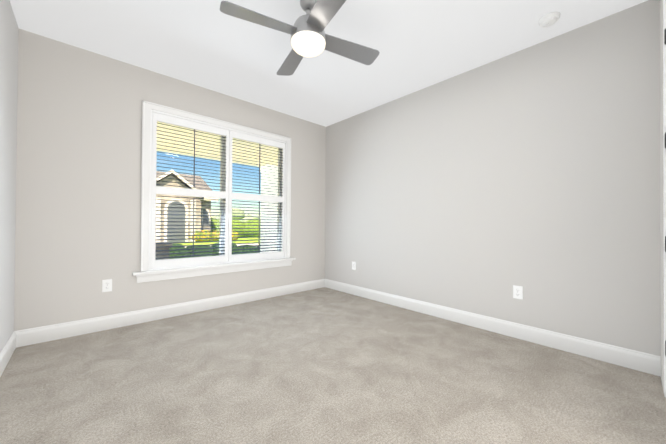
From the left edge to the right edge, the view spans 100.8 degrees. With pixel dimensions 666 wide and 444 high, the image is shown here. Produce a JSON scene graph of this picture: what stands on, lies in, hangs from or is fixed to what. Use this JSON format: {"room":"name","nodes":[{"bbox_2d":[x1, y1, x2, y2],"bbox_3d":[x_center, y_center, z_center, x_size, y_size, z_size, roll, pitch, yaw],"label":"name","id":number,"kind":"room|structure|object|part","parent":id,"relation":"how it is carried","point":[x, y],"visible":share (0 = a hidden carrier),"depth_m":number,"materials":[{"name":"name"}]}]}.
{"room":"empty bedroom","nodes":[
{"label":"empty bedroom","id":0,"kind":"room"},
{"bbox_2d":[0,0,18,351],"bbox_3d":[-1.150,-0.302,0.492,0.200,2.740,4.874,1,-1,-42],"label":"wall","id":1,"kind":"structure","parent":0,"point":[9,33],"depth_m":2.09,"materials":[{"name":"white paint"}]},
{"bbox_2d":[0,331,19,376],"bbox_3d":[-1.147,0.999,0.628,0.015,0.140,4.674,1,-1,-42],"label":"baseboard","id":2,"kind":"structure","parent":1,"relation":"attached to","point":[13,342],"depth_m":2.14,"materials":[{"name":"white wood"}]},
{"bbox_2d":[14,29,325,330],"bbox_3d":[-1.491,-0.280,3.612,3.897,2.740,0.200,1,-1,-42],"label":"wall","id":3,"kind":"structure","parent":0,"point":[78,182],"depth_m":2.73,"materials":[{"name":"grey paint"}]},
{"bbox_2d":[102,279,111,291],"bbox_3d":[-2.266,0.638,2.764,0.076,0.122,0.008,1,-1,-42],"label":"electrical outlet","id":4,"kind":"object","parent":3,"relation":"attached to","point":[107,285],"visible":1,"depth_m":2.76,"materials":[{"name":"white plastic"}]},
{"bbox_2d":[18,279,323,346],"bbox_3d":[-1.423,1.020,3.527,3.450,0.140,0.015,1,-1,-42],"label":"baseboard","id":5,"kind":"structure","parent":3,"relation":"attached to","point":[41,334],"depth_m":2.98,"materials":[{"name":"white wood"}]},
{"bbox_2d":[132,258,295,282],"bbox_3d":[-1.363,0.600,3.584,2.032,0.118,0.112,1,-1,-42],"label":"window sill","id":6,"kind":"structure","parent":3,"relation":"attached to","point":[158,275],"depth_m":3.38,"materials":[{"name":"white wood"}]},
{"bbox_2d":[140,100,290,271],"bbox_3d":[-1.414,-0.377,3.655,1.896,1.840,0.211,1,-1,-42],"label":"window","id":7,"kind":"structure","parent":3,"relation":"in","point":[153,114],"depth_m":3.49,"materials":[{"name":"white wood"}]},
{"bbox_3d":[-1.683,-0.346,3.316,0.850,1.720,0.028,1,-1,-42],"label":"shutter panel","id":8,"kind":"part","parent":7,"relation":"part of","materials":[{"name":"white wood"}]},
{"bbox_2d":[156,123,225,258],"bbox_3d":[-1.683,-0.346,3.316,0.766,1.519,0.047,1,-1,-42],"label":"louvers","id":9,"kind":"object","parent":7,"relation":"attached to","point":[190,204],"visible":0.85,"depth_m":3.27,"materials":[{"name":"grey"}]},
{"bbox_2d":[193,129,194,256],"bbox_3d":[-1.663,-0.346,3.295,0.010,1.527,0.010,1,-1,-42],"label":"tilt rod","id":10,"kind":"object","parent":9,"relation":"attached to","point":[193,197],"visible":0.93,"depth_m":3.29,"materials":[{"name":"grey"}]},
{"bbox_3d":[-1.468,-0.342,3.713,1.680,1.695,0.004,1,-1,-42],"label":"glass","id":11,"kind":"part","parent":7,"relation":"part of","materials":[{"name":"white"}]},
{"bbox_3d":[-1.469,-0.342,3.714,1.750,1.765,0.050,1,-1,-42],"label":"frame","id":12,"kind":"part","parent":7,"relation":"part of","materials":[{"name":"white wood"}]},
{"bbox_3d":[-1.052,-0.337,3.890,0.850,1.720,0.028,1,-1,-42],"label":"shutter panel","id":13,"kind":"part","parent":7,"relation":"part of","materials":[{"name":"white wood"}]},
{"bbox_2d":[232,139,282,253],"bbox_3d":[-1.052,-0.338,3.890,0.766,1.519,0.047,1,-1,-42],"label":"louvers","id":14,"kind":"object","parent":7,"relation":"attached to","point":[257,205],"visible":0.83,"depth_m":3.85,"materials":[{"name":"grey plastic"}]},
{"bbox_2d":[259,144,259,250],"bbox_3d":[-1.033,-0.337,3.869,0.010,1.527,0.010,1,-1,-42],"label":"tilt rod","id":15,"kind":"object","parent":14,"relation":"attached to","point":[259,193],"visible":1,"depth_m":3.86,"materials":[{"name":"grey"}]},
{"bbox_2d":[10,0,647,126],"bbox_3d":[0.159,-1.713,1.822,3.897,0.120,5.074,1,-1,-42],"label":"ceiling","id":16,"kind":"structure","parent":0,"point":[418,45],"depth_m":2.48,"materials":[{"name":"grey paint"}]},
{"bbox_2d":[220,0,379,75],"bbox_3d":[-0.184,-1.468,2.068,0.956,0.372,0.956,0,0,18],"label":"fan","id":17,"kind":"object","parent":16,"relation":"hanging from","point":[310,37],"visible":1,"depth_m":1.99,"materials":[{"name":"grey metal"}]},
{"bbox_2d":[538,12,560,27],"bbox_3d":[1.742,-1.617,2.219,0.140,0.046,0.140,1,-1,-42],"label":"smoke detector","id":18,"kind":"object","parent":16,"relation":"attached to","point":[549,19],"visible":1,"depth_m":2.19,"materials":[{"name":"white plastic"}]},
{"bbox_2d":[0,287,665,443],"bbox_3d":[0.140,1.137,1.799,3.897,0.100,5.074,1,-1,-42],"label":"floor","id":19,"kind":"structure","parent":0,"point":[324,365],"depth_m":1.83,"materials":[{"name":"carpet"}]},
{"bbox_2d":[325,0,660,355],"bbox_3d":[1.186,-0.264,3.417,0.200,2.740,3.694,1,-1,-42],"label":"wall","id":20,"kind":"structure","parent":0,"point":[534,171],"depth_m":2.58,"materials":[{"name":"grey paint"}]},
{"bbox_2d":[352,261,355,269],"bbox_3d":[0.318,0.667,4.202,0.008,0.122,0.076,1,-1,-42],"label":"electrical outlet","id":21,"kind":"object","parent":20,"relation":"attached to","point":[353,265],"visible":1,"depth_m":4.20,"materials":[{"name":"white plastic"}]},
{"bbox_2d":[324,279,660,376],"bbox_3d":[1.098,1.035,3.334,0.015,0.140,3.694,1,-1,-42],"label":"baseboard","id":22,"kind":"structure","parent":20,"relation":"attached to","point":[632,359],"depth_m":2.56,"materials":[{"name":"white wood"}]},
{"bbox_2d":[513,285,522,299],"bbox_3d":[1.758,0.669,2.620,0.008,0.122,0.076,1,-1,-42],"label":"electrical outlet","id":23,"kind":"object","parent":20,"relation":"attached to","point":[517,292],"visible":1,"depth_m":2.62,"materials":[{"name":"white plastic"}]},
{"bbox_2d":[660,0,663,392],"bbox_3d":[2.277,-0.269,1.845,0.304,2.740,0.100,1,-1,-42],"label":"wall","id":24,"kind":"structure","parent":0,"point":[661,215],"depth_m":1.86,"materials":[{"name":"grey paint"}]},
{"bbox_3d":[2.569,-0.270,1.447,0.200,2.740,0.880,1,-1,-42],"label":"wall","id":25,"kind":"structure","parent":0,"visible":0},
{"bbox_2d":[663,0,665,396],"bbox_3d":[2.413,-0.270,1.426,0.060,2.738,0.898,1,-1,-42],"label":"door frame","id":26,"kind":"structure","parent":25,"relation":"attached to","point":[664,119],"depth_m":1.74,"materials":[{"name":"white"}]},
{"bbox_2d":[664,29,665,354],"bbox_3d":[2.096,-0.189,1.717,0.014,2.056,0.034,1,-1,-42],"label":"door hinges","id":27,"kind":"object","parent":25,"relation":"attached to","point":[665,148],"visible":1,"depth_m":1.73,"materials":[{"name":"silver metal"}]},
{"label":"outside","id":28,"kind":"structure","parent":0,"visible":0},
{"bbox_2d":[177,238,258,244],"bbox_3d":[-37.311,1.823,63.198,150.000,0.300,136.096,1,-1,-42],"label":"lawn","id":29,"kind":"structure","parent":28,"point":[204,243],"depth_m":20.63,"materials":[{"name":"green plant"}]},
{"bbox_2d":[156,169,218,242],"bbox_3d":[-18.632,-1.483,19.480,17.600,5.870,10.810,1,-1,-42],"label":"house","id":30,"kind":"structure","parent":29,"relation":"on","point":[182,200],"depth_m":19.66,"materials":[{"name":"grey"}]},
{"bbox_2d":[189,230,238,241],"bbox_3d":[-9.123,1.113,21.385,3.847,1.064,1.312,1,-1,-42],"label":"flowers","id":31,"kind":"object","parent":29,"relation":"on","point":[208,233],"depth_m":20.60,"materials":[{"name":"yellow plant"}]},
{"bbox_2d":[169,242,259,258],"bbox_3d":[-2.509,1.001,7.377,9.241,1.051,1.189,1,-1,-42],"label":"hedge","id":32,"kind":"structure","parent":29,"relation":"on","point":[186,254],"depth_m":6.49,"materials":[{"name":"green plant"}]},
{"bbox_2d":[211,218,260,236],"bbox_3d":[10.727,1.134,46.757,62.772,2.736,3.803,1,-1,-42],"label":"hedge","id":33,"kind":"object","parent":29,"relation":"on","point":[212,220],"depth_m":27.97,"materials":[{"name":"plant"}]},
{"bbox_2d":[214,208,260,221],"bbox_3d":[-9.441,0.376,98.922,207.531,7.845,58.306,1,-1,-42],"label":"trees","id":34,"kind":"object","parent":29,"relation":"on","point":[233,212],"depth_m":52.70,"materials":[{"name":"plant"}]},
{"bbox_3d":[-2.087,1.291,4.829,9.500,0.310,2.346,1,-1,-42],"label":"porch","id":35,"kind":"object","parent":29,"relation":"on","visible":0},
{"bbox_2d":[156,242,171,259],"bbox_3d":[-3.306,0.760,5.077,0.500,0.740,0.480,1,-1,-42],"label":"pier","id":36,"kind":"structure","parent":35,"relation":"on","point":[161,252],"depth_m":5.00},
{"bbox_2d":[260,164,277,252],"bbox_3d":[-1.519,-0.091,6.678,0.400,2.490,0.400,1,-1,-42],"label":"porch post","id":37,"kind":"object","parent":35,"relation":"on","point":[265,192],"depth_m":6.54,"materials":[{"name":"white"}]},
{"bbox_2d":[157,122,277,166],"bbox_3d":[-2.068,-1.559,4.852,9.500,0.410,2.346,1,-1,-42],"label":"porch roof","id":38,"kind":"structure","parent":37,"relation":"on","point":[213,149],"depth_m":5.52,"materials":[{"name":"beige"}]}
]}

